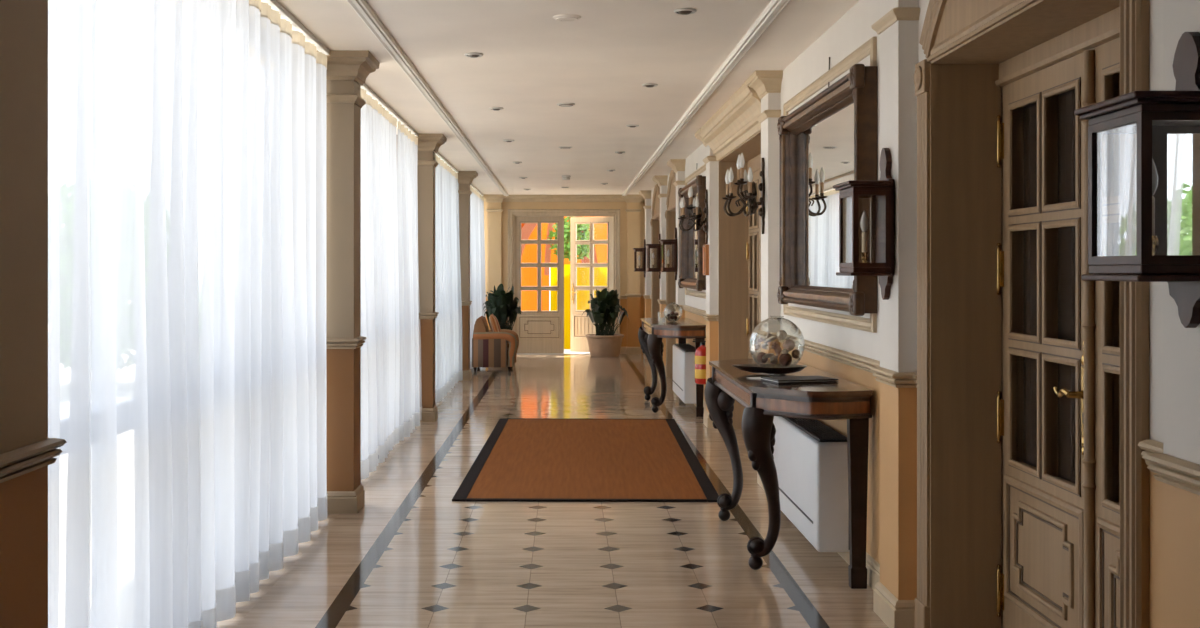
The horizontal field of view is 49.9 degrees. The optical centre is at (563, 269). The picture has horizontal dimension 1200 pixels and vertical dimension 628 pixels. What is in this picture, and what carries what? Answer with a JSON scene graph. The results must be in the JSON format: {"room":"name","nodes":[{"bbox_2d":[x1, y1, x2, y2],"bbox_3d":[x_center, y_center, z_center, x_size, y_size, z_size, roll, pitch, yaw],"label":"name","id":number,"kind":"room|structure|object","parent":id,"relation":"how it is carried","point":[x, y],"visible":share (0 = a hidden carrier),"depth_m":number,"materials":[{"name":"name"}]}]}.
{"room":"hotel corridor","nodes":[
{"label":"hotel corridor","id":0,"kind":"room"},
{"bbox_2d":[0,0,47,627],"bbox_3d":[-1.530,0.080,0.300,0.500,2.800,5.800,0,0,0],"label":"wall","id":1,"kind":"structure","parent":0,"point":[23,23],"depth_m":3.06,"materials":[{"name":"paint"}]},
{"bbox_2d":[0,438,66,482],"bbox_3d":[-1.473,0.449,0.317,0.454,0.062,5.834,0,0,0],"label":"trim","id":2,"kind":"structure","parent":1,"relation":"attached to","point":[20,461],"depth_m":3.04,"materials":[{"name":"beige wood"}]},
{"bbox_2d":[217,354,888,627],"bbox_3d":[0.260,1.540,10.075,4.080,0.120,25.650,0,0,0],"label":"floor","id":3,"kind":"structure","parent":0,"point":[412,556],"depth_m":6.83,"materials":[{"name":"tile"}]},
{"bbox_2d":[317,50,379,513],"bbox_3d":[-1.458,0.080,7.990,0.565,2.800,0.470,0,0,0],"label":"pillar","id":4,"kind":"structure","parent":3,"relation":"on","point":[347,70],"depth_m":7.86,"materials":[{"name":"paint"}]},
{"bbox_2d":[415,134,446,421],"bbox_3d":[-1.458,0.080,12.710,0.565,2.800,0.470,0,0,0],"label":"pillar","id":5,"kind":"structure","parent":3,"relation":"on","point":[429,145],"depth_m":12.58,"materials":[{"name":"paint"}]},
{"bbox_2d":[458,171,477,379],"bbox_3d":[-1.458,0.080,17.430,0.565,2.800,0.470,0,0,0],"label":"pillar","id":6,"kind":"structure","parent":3,"relation":"on","point":[465,178],"depth_m":17.30,"materials":[{"name":"paint"}]},
{"bbox_2d":[482,194,506,329],"bbox_3d":[-1.222,0.080,22.655,0.445,2.800,0.230,0,0,0],"label":"pillar","id":7,"kind":"structure","parent":3,"relation":"on","point":[494,209],"depth_m":22.64,"materials":[{"name":"paint"}]},
{"bbox_2d":[472,316,518,370],"bbox_3d":[-1.018,1.087,19.250,0.664,0.786,0.929,0,0,0],"label":"armchair","id":8,"kind":"object","parent":3,"relation":"on","point":[489,348],"visible":1,"depth_m":18.79,"materials":[{"name":"fabric"}]},
{"bbox_2d":[489,314,500,331],"bbox_3d":[-1.020,0.843,19.150,0.185,0.380,0.400,0,0,0],"label":"cushion","id":9,"kind":"object","parent":8,"relation":"on","point":[495,327],"visible":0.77,"depth_m":18.99,"materials":[{"name":"orange fabric"}]},
{"bbox_2d":[483,284,520,329],"bbox_3d":[-0.990,0.850,20.743,0.616,1.260,0.659,0,0,0],"label":"potted plant","id":10,"kind":"object","parent":3,"relation":"on","point":[501,304],"visible":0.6,"depth_m":20.60,"materials":[{"name":"green plant"}]},
{"bbox_2d":[452,418,718,501],"bbox_3d":[0.185,1.472,10.480,1.724,0.013,4.500,0,0,1],"label":"sisal rug","id":11,"kind":"object","parent":3,"relation":"on","point":[522,459],"visible":0.98,"depth_m":9.79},
{"bbox_2d":[582,288,628,356],"bbox_3d":[0.722,0.894,22.118,0.771,1.171,0.724,0,0,-44],"label":"potted plant","id":12,"kind":"object","parent":3,"relation":"on","point":[605,306],"visible":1,"depth_m":21.94,"materials":[{"name":"green plant"}]},
{"bbox_2d":[622,194,642,353],"bbox_3d":[1.222,0.080,22.655,0.425,2.800,0.230,0,0,0],"label":"pillar","id":13,"kind":"structure","parent":3,"relation":"on","point":[633,201],"depth_m":22.64,"materials":[{"name":"paint"}]},
{"bbox_2d":[639,190,650,358],"bbox_3d":[1.382,0.080,21.615,0.232,2.800,0.510,0,0,0],"label":"pillar","id":14,"kind":"structure","parent":3,"relation":"on","point":[646,194],"depth_m":21.46,"materials":[{"name":"paint"}]},
{"bbox_2d":[633,239,645,276],"bbox_3d":[1.263,-0.195,21.615,0.202,0.639,0.318,0,0,0],"label":"wall lantern","id":15,"kind":"object","parent":14,"relation":"attached to","point":[643,250],"visible":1,"depth_m":21.48,"materials":[{"name":"brown wood"}]},
{"bbox_2d":[652,175,667,373],"bbox_3d":[1.382,0.080,18.255,0.232,2.800,0.510,0,0,0],"label":"pillar","id":16,"kind":"structure","parent":3,"relation":"on","point":[661,180],"depth_m":18.10,"materials":[{"name":"paint"}]},
{"bbox_2d":[646,234,660,278],"bbox_3d":[1.263,-0.195,18.255,0.202,0.639,0.318,0,0,0],"label":"wall lantern","id":17,"kind":"object","parent":16,"relation":"attached to","point":[658,246],"visible":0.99,"depth_m":18.15,"materials":[{"name":"brown wood"}]},
{"bbox_2d":[638,317,705,416],"bbox_3d":[1.139,1.018,14.000,0.581,0.925,2.190,0,0,0],"label":"console table","id":18,"kind":"object","parent":3,"relation":"on","point":[651,333],"visible":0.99,"depth_m":13.17,"materials":[{"name":"brown wood"}]},
{"bbox_2d":[667,159,685,343],"bbox_3d":[1.382,0.080,15.615,0.232,2.800,0.510,0,0,0],"label":"pillar","id":19,"kind":"structure","parent":3,"relation":"on","point":[678,165],"depth_m":15.46,"materials":[{"name":"paint"}]},
{"bbox_2d":[659,228,676,279],"bbox_3d":[1.263,-0.195,15.615,0.202,0.639,0.318,0,0,0],"label":"wall lantern","id":20,"kind":"object","parent":19,"relation":"attached to","point":[673,242],"visible":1,"depth_m":15.52,"materials":[{"name":"brown wood"}]},
{"bbox_2d":[695,128,717,427],"bbox_3d":[1.382,0.080,12.255,0.232,2.800,0.510,0,0,0],"label":"pillar","id":21,"kind":"structure","parent":3,"relation":"on","point":[710,161],"depth_m":12.10,"materials":[{"name":"paint"}]},
{"bbox_2d":[678,186,707,243],"bbox_3d":[1.227,-0.521,12.255,0.281,0.552,0.316,0,0,0],"label":"wall sconce","id":22,"kind":"object","parent":21,"relation":"attached to","point":[697,213],"visible":1,"depth_m":12.22,"materials":[{"name":"brown metal"}]},
{"bbox_2d":[703,245,708,274],"bbox_3d":[1.347,-0.095,12.255,0.036,0.290,0.220,0,0,0],"label":"wall plaque","id":23,"kind":"object","parent":21,"relation":"attached to","point":[705,247],"visible":1,"depth_m":12.15,"materials":[{"name":"orange wood"}]},
{"bbox_2d":[745,70,782,490],"bbox_3d":[1.382,0.080,8.790,0.232,2.800,0.520,0,0,0],"label":"pillar","id":24,"kind":"structure","parent":3,"relation":"on","point":[766,83],"depth_m":8.63,"materials":[{"name":"paint"}]},
{"bbox_2d":[722,153,764,233],"bbox_3d":[1.227,-0.521,8.790,0.281,0.552,0.316,0,0,0],"label":"wall sconce","id":25,"kind":"object","parent":24,"relation":"attached to","point":[742,177],"visible":1,"depth_m":8.76,"materials":[{"name":"brown metal"}]},
{"bbox_2d":[726,184,728,194],"bbox_3d":[1.127,-0.554,8.877,0.024,0.074,0.024,0,0,0],"label":"candle","id":26,"kind":"object","parent":25,"relation":"on","point":[727,185],"depth_m":8.87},
{"bbox_2d":[729,182,732,192],"bbox_3d":[1.127,-0.554,8.703,0.024,0.074,0.024,0,0,0],"label":"candle","id":27,"kind":"object","parent":25,"relation":"on","point":[730,184],"depth_m":8.69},
{"bbox_2d":[737,169,739,179],"bbox_3d":[1.203,-0.654,8.858,0.024,0.074,0.024,0,0,0],"label":"candle","id":28,"kind":"object","parent":25,"relation":"on","point":[738,171],"depth_m":8.85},
{"bbox_2d":[740,168,743,177],"bbox_3d":[1.203,-0.654,8.722,0.024,0.074,0.024,0,0,0],"label":"candle","id":29,"kind":"object","parent":25,"relation":"on","point":[741,169],"depth_m":8.71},
{"bbox_2d":[748,182,751,192],"bbox_3d":[1.251,-0.554,8.671,0.024,0.074,0.024,0,0,0],"label":"candle","id":30,"kind":"object","parent":25,"relation":"on","point":[750,183],"depth_m":8.66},
{"bbox_2d":[704,359,872,588],"bbox_3d":[1.139,1.018,6.990,0.581,0.925,2.190,0,0,0],"label":"console table","id":31,"kind":"object","parent":3,"relation":"on","point":[762,400],"visible":0.96,"depth_m":6.12,"materials":[{"name":"brown wood"}]},
{"bbox_2d":[732,364,806,374],"bbox_3d":[1.097,0.532,6.880,0.394,0.045,0.257,0,0,0],"label":"dish","id":32,"kind":"object","parent":31,"relation":"on","point":[773,369],"visible":0.97,"depth_m":6.82,"materials":[{"name":"black ceramic"}]},
{"bbox_2d":[749,316,804,366],"bbox_3d":[1.135,0.394,6.880,0.294,0.297,0.294,0,0,0],"label":"glass bowl","id":33,"kind":"object","parent":32,"relation":"on","point":[796,363],"visible":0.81,"depth_m":6.86,"materials":[{"name":"clear glass"}]},
{"bbox_2d":[751,342,759,350],"bbox_3d":[1.027,0.409,6.911,0.045,0.053,0.035,0,0,9],"label":"shell","id":34,"kind":"object","parent":33,"relation":"in","point":[757,346],"visible":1,"depth_m":6.90,"materials":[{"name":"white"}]},
{"bbox_2d":[757,352,767,363],"bbox_3d":[1.061,0.470,6.896,0.061,0.063,0.054,0,0,-8],"label":"seed pod","id":35,"kind":"object","parent":33,"relation":"in","point":[760,355],"visible":0.92,"depth_m":6.88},
{"bbox_2d":[761,341,767,349],"bbox_3d":[1.078,0.404,6.939,0.036,0.050,0.048,0,0,13],"label":"shell","id":36,"kind":"object","parent":33,"relation":"in","point":[765,345],"visible":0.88,"depth_m":6.93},
{"bbox_2d":[762,353,773,358],"bbox_3d":[1.078,0.454,6.812,0.068,0.033,0.039,0,0,25],"label":"seashell","id":37,"kind":"object","parent":33,"relation":"in","point":[768,355],"visible":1,"depth_m":6.81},
{"bbox_2d":[765,336,777,342],"bbox_3d":[1.095,0.368,6.815,0.048,0.039,0.060,0,0,-44],"label":"seashell","id":38,"kind":"object","parent":33,"relation":"in","point":[771,338],"visible":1,"depth_m":6.81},
{"bbox_2d":[770,354,777,363],"bbox_3d":[1.126,0.478,6.935,0.046,0.057,0.059,0,0,-3],"label":"shell","id":39,"kind":"object","parent":33,"relation":"in","point":[773,359],"visible":0.92,"depth_m":6.93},
{"bbox_2d":[771,342,781,354],"bbox_3d":[1.134,0.419,6.881,0.054,0.070,0.050,0,0,43],"label":"seed pod","id":40,"kind":"object","parent":33,"relation":"in","point":[777,348],"visible":1,"depth_m":6.87,"materials":[{"name":"brown plant"}]},
{"bbox_2d":[776,330,786,339],"bbox_3d":[1.166,0.348,6.907,0.051,0.058,0.057,0,0,-21],"label":"seed pod","id":41,"kind":"object","parent":33,"relation":"in","point":[781,334],"visible":0.97,"depth_m":6.89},
{"bbox_2d":[779,353,791,366],"bbox_3d":[1.173,0.475,6.833,0.071,0.074,0.066,0,0,23],"label":"seed pod","id":42,"kind":"object","parent":33,"relation":"in","point":[785,360],"visible":0.97,"depth_m":6.81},
{"bbox_2d":[782,348,788,353],"bbox_3d":[1.161,0.425,6.773,0.057,0.028,0.033,0,0,-34],"label":"seashell","id":43,"kind":"object","parent":33,"relation":"in","point":[784,351],"visible":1,"depth_m":6.76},
{"bbox_2d":[783,339,794,350],"bbox_3d":[1.199,0.402,6.883,0.062,0.065,0.059,0,0,26],"label":"seed pod","id":44,"kind":"object","parent":33,"relation":"in","point":[789,344],"visible":0.83,"depth_m":6.86,"materials":[{"name":"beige plant"}]},
{"bbox_2d":[792,349,799,358],"bbox_3d":[1.231,0.446,6.851,0.048,0.050,0.044,0,0,-20],"label":"seed pod","id":45,"kind":"object","parent":33,"relation":"in","point":[795,353],"visible":1,"depth_m":6.84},
{"bbox_2d":[761,376,837,383],"bbox_3d":[1.170,0.545,6.420,0.320,0.017,0.220,0,0,-14],"label":"folder","id":46,"kind":"object","parent":31,"relation":"on","point":[777,379],"visible":1,"depth_m":6.34,"materials":[{"name":"leather"}]},
{"bbox_2d":[870,0,919,627],"bbox_3d":[1.382,0.080,5.425,0.232,2.800,0.510,0,0,0],"label":"pillar","id":47,"kind":"structure","parent":3,"relation":"on","point":[894,596],"depth_m":5.27,"materials":[{"name":"paint"}]},
{"bbox_2d":[833,148,893,299],"bbox_3d":[1.263,-0.195,5.425,0.202,0.639,0.318,0,0,0],"label":"wall lantern","id":48,"kind":"object","parent":47,"relation":"attached to","point":[880,193],"visible":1,"depth_m":5.38,"materials":[{"name":"brown wood"}]},
{"bbox_2d":[860,252,867,262],"bbox_3d":[1.264,-0.044,5.425,0.067,0.064,0.067,0,0,34],"label":"candle holder","id":49,"kind":"object","parent":48,"relation":"on","point":[864,258],"depth_m":5.42,"materials":[{"name":"gold metal"}]},
{"bbox_2d":[862,232,866,251],"bbox_3d":[1.264,-0.117,5.425,0.022,0.086,0.021,0,0,0],"label":"candle","id":50,"kind":"object","parent":48,"relation":"on","point":[864,234],"depth_m":5.42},
{"bbox_2d":[1142,0,1199,627],"bbox_3d":[1.382,0.080,2.785,0.232,2.800,0.510,0,0,0],"label":"pillar","id":51,"kind":"structure","parent":3,"relation":"on","point":[1177,467],"depth_m":2.86,"materials":[{"name":"paint"}]},
{"bbox_2d":[1074,32,1199,327],"bbox_3d":[1.263,-0.195,2.785,0.202,0.639,0.318,0,0,0],"label":"wall lantern","id":52,"kind":"object","parent":51,"relation":"attached to","point":[1168,154],"visible":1,"depth_m":2.77,"materials":[{"name":"brown wood"}]},
{"bbox_2d":[1152,196,1154,234],"bbox_3d":[1.264,-0.117,2.785,0.022,0.086,0.021,0,0,0],"label":"candle","id":53,"kind":"object","parent":52,"relation":"on","point":[1153,199],"depth_m":2.78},
{"bbox_2d":[1152,235,1158,254],"bbox_3d":[1.264,-0.044,2.785,0.067,0.064,0.067,0,0,34],"label":"candle holder","id":54,"kind":"object","parent":52,"relation":"on","point":[1154,237],"depth_m":2.75,"materials":[{"name":"gold metal"}]},
{"bbox_2d":[261,0,859,194],"bbox_3d":[0.175,-1.390,10.110,4.250,0.140,25.720,0,0,0],"label":"ceiling","id":55,"kind":"structure","parent":0,"point":[532,62],"depth_m":8.33,"materials":[{"name":"paint"}]},
{"bbox_2d":[262,0,329,54],"bbox_3d":[-1.430,-1.305,5.535,0.044,0.026,4.630,0,0,0],"label":"track","id":56,"kind":"object","parent":55,"relation":"attached to","point":[274,4],"visible":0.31,"depth_m":6.87,"materials":[{"name":"white metal"}]},
{"bbox_2d":[48,0,326,627],"bbox_3d":[-1.440,0.093,5.540,0.152,2.737,4.600,0,0,0],"label":"curtain","id":57,"kind":"object","parent":56,"relation":"hanging from","point":[187,369],"visible":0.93,"depth_m":4.69,"materials":[{"name":"white fabric"}]},
{"bbox_2d":[361,83,417,135],"bbox_3d":[-1.430,-1.305,10.355,0.044,0.026,4.430,0,0,0],"label":"track","id":58,"kind":"object","parent":55,"relation":"attached to","point":[369,91],"visible":0.44,"depth_m":10.35,"materials":[{"name":"white metal"}]},
{"bbox_2d":[361,89,399,479],"bbox_3d":[-1.441,0.093,9.720,0.148,2.737,2.600,0,0,0],"label":"curtain","id":59,"kind":"object","parent":58,"relation":"hanging from","point":[380,352],"visible":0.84,"depth_m":9.76,"materials":[{"name":"white fabric"}]},
{"bbox_2d":[397,121,421,440],"bbox_3d":[-1.416,0.093,11.810,0.140,2.737,1.620,0,0,0],"label":"curtain","id":60,"kind":"object","parent":58,"relation":"hanging from","point":[410,384],"visible":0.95,"depth_m":11.35,"materials":[{"name":"white fabric"}]},
{"bbox_2d":[436,152,457,172],"bbox_3d":[-1.430,-1.305,15.075,0.044,0.026,4.430,0,0,0],"label":"track","id":61,"kind":"object","parent":55,"relation":"attached to","point":[441,157],"visible":0.4,"depth_m":15.51,"materials":[{"name":"white metal"}]},
{"bbox_2d":[435,154,446,404],"bbox_3d":[-1.436,0.093,13.975,0.156,2.737,2.150,0,0,0],"label":"curtain","id":62,"kind":"object","parent":61,"relation":"hanging from","point":[440,321],"visible":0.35,"depth_m":14.61,"materials":[{"name":"white fabric"}]},
{"bbox_2d":[443,161,462,391],"bbox_3d":[-1.419,0.093,16.215,0.151,2.737,2.210,0,0,0],"label":"curtain","id":63,"kind":"object","parent":61,"relation":"hanging from","point":[453,303],"visible":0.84,"depth_m":15.98,"materials":[{"name":"white fabric"}]},
{"bbox_2d":[465,53,482,57],"bbox_3d":[-0.550,-1.308,7.880,0.116,0.021,0.116,0,0,0],"label":"recessed light","id":64,"kind":"object","parent":55,"relation":"in","point":[472,55],"visible":1,"depth_m":7.85,"materials":[{"name":"white plastic"}]},
{"bbox_2d":[470,184,482,195],"bbox_3d":[-1.430,-1.305,20.090,0.044,0.026,5.020,0,0,0],"label":"track","id":65,"kind":"object","parent":55,"relation":"attached to","point":[472,185],"visible":0.44,"depth_m":20.76,"materials":[{"name":"white metal"}]},
{"bbox_2d":[470,186,485,368],"bbox_3d":[-1.426,0.093,20.125,0.154,2.737,4.850,0,0,0],"label":"curtain","id":66,"kind":"object","parent":65,"relation":"hanging from","point":[477,241],"visible":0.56,"depth_m":20.67,"materials":[{"name":"white fabric"}]},
{"bbox_2d":[489,107,503,110],"bbox_3d":[-0.550,-1.308,10.500,0.116,0.021,0.116,0,0,0],"label":"recessed light","id":67,"kind":"object","parent":55,"relation":"in","point":[490,108],"visible":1,"depth_m":10.47,"materials":[{"name":"white plastic"}]},
{"bbox_2d":[559,146,571,148],"bbox_3d":[0.015,-1.313,13.840,0.150,0.013,0.150,0,0,0],"label":"ceiling disc","id":68,"kind":"object","parent":55,"relation":"attached to","point":[561,147],"visible":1,"depth_m":13.79,"materials":[{"name":"white plastic"}]},
{"bbox_2d":[557,103,574,106],"bbox_3d":[0.015,-1.313,10.260,0.150,0.013,0.150,0,0,0],"label":"ceiling disc","id":69,"kind":"object","parent":55,"relation":"attached to","point":[559,104],"visible":1,"depth_m":10.22,"materials":[{"name":"white plastic"}]},
{"bbox_2d":[562,175,570,179],"bbox_3d":[0.030,-1.289,18.050,0.128,0.062,0.128,0,0,0],"label":"smoke detector","id":70,"kind":"object","parent":55,"relation":"attached to","point":[565,177],"visible":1,"depth_m":18.01,"materials":[{"name":"white plastic"}]},
{"bbox_2d":[553,14,580,21],"bbox_3d":[0.015,-1.313,6.730,0.150,0.013,0.150,0,0,0],"label":"ceiling disc","id":71,"kind":"object","parent":55,"relation":"attached to","point":[563,17],"visible":1,"depth_m":6.70,"materials":[{"name":"paint"}]},
{"bbox_2d":[642,83,657,87],"bbox_3d":[0.610,-1.308,9.170,0.116,0.021,0.116,0,0,0],"label":"recessed light","id":72,"kind":"object","parent":55,"relation":"in","point":[649,85],"visible":1,"depth_m":9.14,"materials":[{"name":"white plastic"}]},
{"bbox_2d":[674,8,695,14],"bbox_3d":[0.615,-1.308,6.550,0.116,0.021,0.116,0,0,0],"label":"recessed light","id":73,"kind":"object","parent":55,"relation":"in","point":[684,11],"visible":1,"depth_m":6.53,"materials":[{"name":"white plastic"}]},
{"bbox_2d":[484,202,644,353],"bbox_3d":[-0.166,0.080,22.810,3.228,2.800,0.180,0,0,0],"label":"wall","id":74,"kind":"structure","parent":0,"point":[622,206],"depth_m":22.72,"materials":[{"name":"paint"}]},
{"bbox_2d":[347,0,508,195],"bbox_3d":[-1.010,-1.306,10.060,0.080,0.032,25.320,0,0,0],"label":"trim","id":75,"kind":"structure","parent":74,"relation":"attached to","point":[362,8],"depth_m":8.46,"materials":[{"name":"white paint"}]},
{"bbox_2d":[508,209,619,353],"bbox_3d":[0.000,0.205,23.001,1.980,2.550,0.626,0,0,0],"label":"door","id":76,"kind":"structure","parent":74,"relation":"in","point":[539,332],"depth_m":22.78,"materials":[{"name":"beige paint"}]},
{"bbox_2d":[484,195,644,201],"bbox_3d":[-0.005,-1.260,22.680,2.890,0.120,0.100,0,0,0],"label":"crown molding","id":77,"kind":"structure","parent":74,"relation":"attached to","point":[511,198],"depth_m":22.66,"materials":[{"name":"beige paint"}]},
{"bbox_2d":[620,347,625,353],"bbox_3d":[-0.010,1.415,22.716,2.700,0.130,0.028,0,0,0],"label":"baseboard","id":78,"kind":"structure","parent":74,"relation":"attached to","point":[623,349],"depth_m":22.70,"materials":[{"name":"brown wood"}]},
{"bbox_2d":[622,0,790,195],"bbox_3d":[1.055,-1.306,10.060,0.080,0.032,25.320,0,0,0],"label":"trim","id":79,"kind":"structure","parent":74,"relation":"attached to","point":[774,8],"depth_m":8.45,"materials":[{"name":"white paint"}]},
{"bbox_2d":[651,0,1162,627],"bbox_3d":[1.574,0.080,10.075,0.252,2.800,25.650,0,0,0],"label":"wall","id":80,"kind":"structure","parent":0,"point":[853,29],"depth_m":6.15,"materials":[{"name":"paint"}]},
{"bbox_2d":[650,184,659,317],"bbox_3d":[1.596,0.069,19.940,0.401,2.822,2.026,0,0,0],"label":"door","id":81,"kind":"structure","parent":80,"relation":"in","point":[655,221],"depth_m":20.81,"materials":[{"name":"beige paint"}]},
{"bbox_2d":[665,169,675,376],"bbox_3d":[1.596,0.069,16.940,0.401,2.822,2.026,0,0,0],"label":"door","id":82,"kind":"structure","parent":80,"relation":"in","point":[670,213],"depth_m":17.81,"materials":[{"name":"beige paint"}]},
{"bbox_2d":[673,343,695,403],"bbox_3d":[1.346,1.119,14.135,0.200,0.553,1.414,0,0,0],"label":"heater","id":83,"kind":"object","parent":80,"relation":"attached to","point":[684,385],"visible":0.81,"depth_m":13.47,"materials":[{"name":"white metal"}]},
{"bbox_2d":[675,343,694,351],"bbox_3d":[1.348,0.850,14.135,0.160,0.016,1.310,0,0,0],"label":"grille","id":84,"kind":"object","parent":83,"relation":"attached to","point":[681,347],"depth_m":14.09,"materials":[{"name":"black metal"}]},
{"bbox_2d":[678,175,705,290],"bbox_3d":[1.386,-0.472,13.985,0.123,1.369,2.134,0,0,0],"label":"wall mirror","id":85,"kind":"object","parent":80,"relation":"attached to","point":[691,243],"visible":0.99,"depth_m":14.20,"materials":[{"name":"brown wood"}]},
{"bbox_2d":[685,164,705,298],"bbox_3d":[1.436,-0.395,14.025,0.024,1.370,2.410,0,0,0],"label":"trim","id":86,"kind":"structure","parent":80,"relation":"attached to","point":[702,168],"depth_m":14.04,"materials":[{"name":"beige wood"}]},
{"bbox_2d":[693,339,705,383],"bbox_3d":[1.360,0.900,12.663,0.165,0.440,0.160,0,0,42],"label":"fire extinguisher","id":87,"kind":"object","parent":80,"relation":"attached to","point":[700,353],"visible":0.83,"depth_m":12.59,"materials":[{"name":"red metal"}]},
{"bbox_2d":[700,83,760,428],"bbox_3d":[1.534,0.080,10.525,0.525,2.800,3.150,0,0,0],"label":"door","id":88,"kind":"structure","parent":80,"relation":"in","point":[734,129],"depth_m":11.98,"materials":[{"name":"beige paint"}]},
{"bbox_2d":[694,400,879,589],"bbox_3d":[1.444,1.415,10.060,0.028,0.130,25.320,0,0,0],"label":"baseboard","id":89,"kind":"structure","parent":80,"relation":"attached to","point":[873,567],"depth_m":6.03,"materials":[{"name":"beige wood"}]},
{"bbox_2d":[773,416,849,551],"bbox_3d":[1.346,1.119,7.110,0.200,0.553,1.504,0,0,0],"label":"heater","id":90,"kind":"object","parent":80,"relation":"attached to","point":[811,457],"visible":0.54,"depth_m":6.50,"materials":[{"name":"white metal"}]},
{"bbox_2d":[783,417,846,441],"bbox_3d":[1.348,0.855,7.110,0.160,0.006,1.400,0,0,0],"label":"grille","id":91,"kind":"object","parent":90,"relation":"attached to","point":[809,430],"depth_m":6.82,"materials":[{"name":"metal"}]},
{"bbox_2d":[777,57,877,315],"bbox_3d":[1.386,-0.472,7.005,0.123,1.369,2.134,0,0,0],"label":"wall mirror","id":92,"kind":"object","parent":80,"relation":"attached to","point":[831,139],"visible":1,"depth_m":6.99,"materials":[{"name":"brown wood"}]},
{"bbox_2d":[783,37,876,332],"bbox_3d":[1.436,-0.395,7.180,0.024,1.370,2.420,0,0,0],"label":"trim","id":93,"kind":"structure","parent":80,"relation":"attached to","point":[868,48],"depth_m":6.78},
{"bbox_2d":[644,294,1162,464],"bbox_3d":[1.436,0.449,10.060,0.044,0.062,25.320,0,0,0],"label":"trim","id":94,"kind":"structure","parent":80,"relation":"attached to","point":[861,362],"depth_m":6.54,"materials":[{"name":"beige wood"}]},
{"bbox_2d":[914,0,1149,627],"bbox_3d":[1.596,0.069,4.190,0.401,2.822,2.026,0,0,0],"label":"door","id":95,"kind":"structure","parent":80,"relation":"in","point":[1060,537],"depth_m":4.71,"materials":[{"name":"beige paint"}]},
{"bbox_2d":[1026,89,1075,483],"bbox_3d":[1.774,0.056,4.622,0.046,1.400,0.695,0,0,0],"label":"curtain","id":96,"kind":"object","parent":95,"relation":"hanging from","point":[1067,100],"depth_m":4.59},
{"bbox_2d":[1023,106,1025,462],"bbox_3d":[2.250,0.080,10.075,0.100,2.800,25.650,0,0,0],"label":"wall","id":97,"kind":"structure","parent":0,"point":[1024,108],"depth_m":6.16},
{"label":"outside","id":98,"kind":"structure","parent":0,"visible":0},
{"bbox_2d":[564,349,589,352],"bbox_3d":[0.000,1.695,20.000,120.000,0.170,120.000,0,0,0],"label":"ground","id":99,"kind":"structure","parent":98,"point":[565,350],"depth_m":25.17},
{"bbox_2d":[521,216,610,310],"bbox_3d":[0.000,-0.190,27.169,6.480,3.603,1.638,0,0,0],"label":"building","id":100,"kind":"structure","parent":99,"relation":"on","point":[528,230],"depth_m":27.26,"materials":[{"name":"orange metal"}]},
{"bbox_2d":[547,216,596,260],"bbox_3d":[0.170,0.238,26.509,1.042,2.749,0.925,0,0,0],"label":"tree","id":101,"kind":"object","parent":99,"relation":"on","point":[584,249],"visible":0.46,"depth_m":26.34,"materials":[{"name":"green plant"}]},
{"bbox_2d":[549,264,606,348],"bbox_3d":[1.240,0.735,25.631,3.064,1.750,0.160,0,0,0],"label":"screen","id":102,"kind":"object","parent":99,"relation":"on","point":[583,273],"visible":0.17,"depth_m":25.61,"materials":[{"name":"yellow metal"}]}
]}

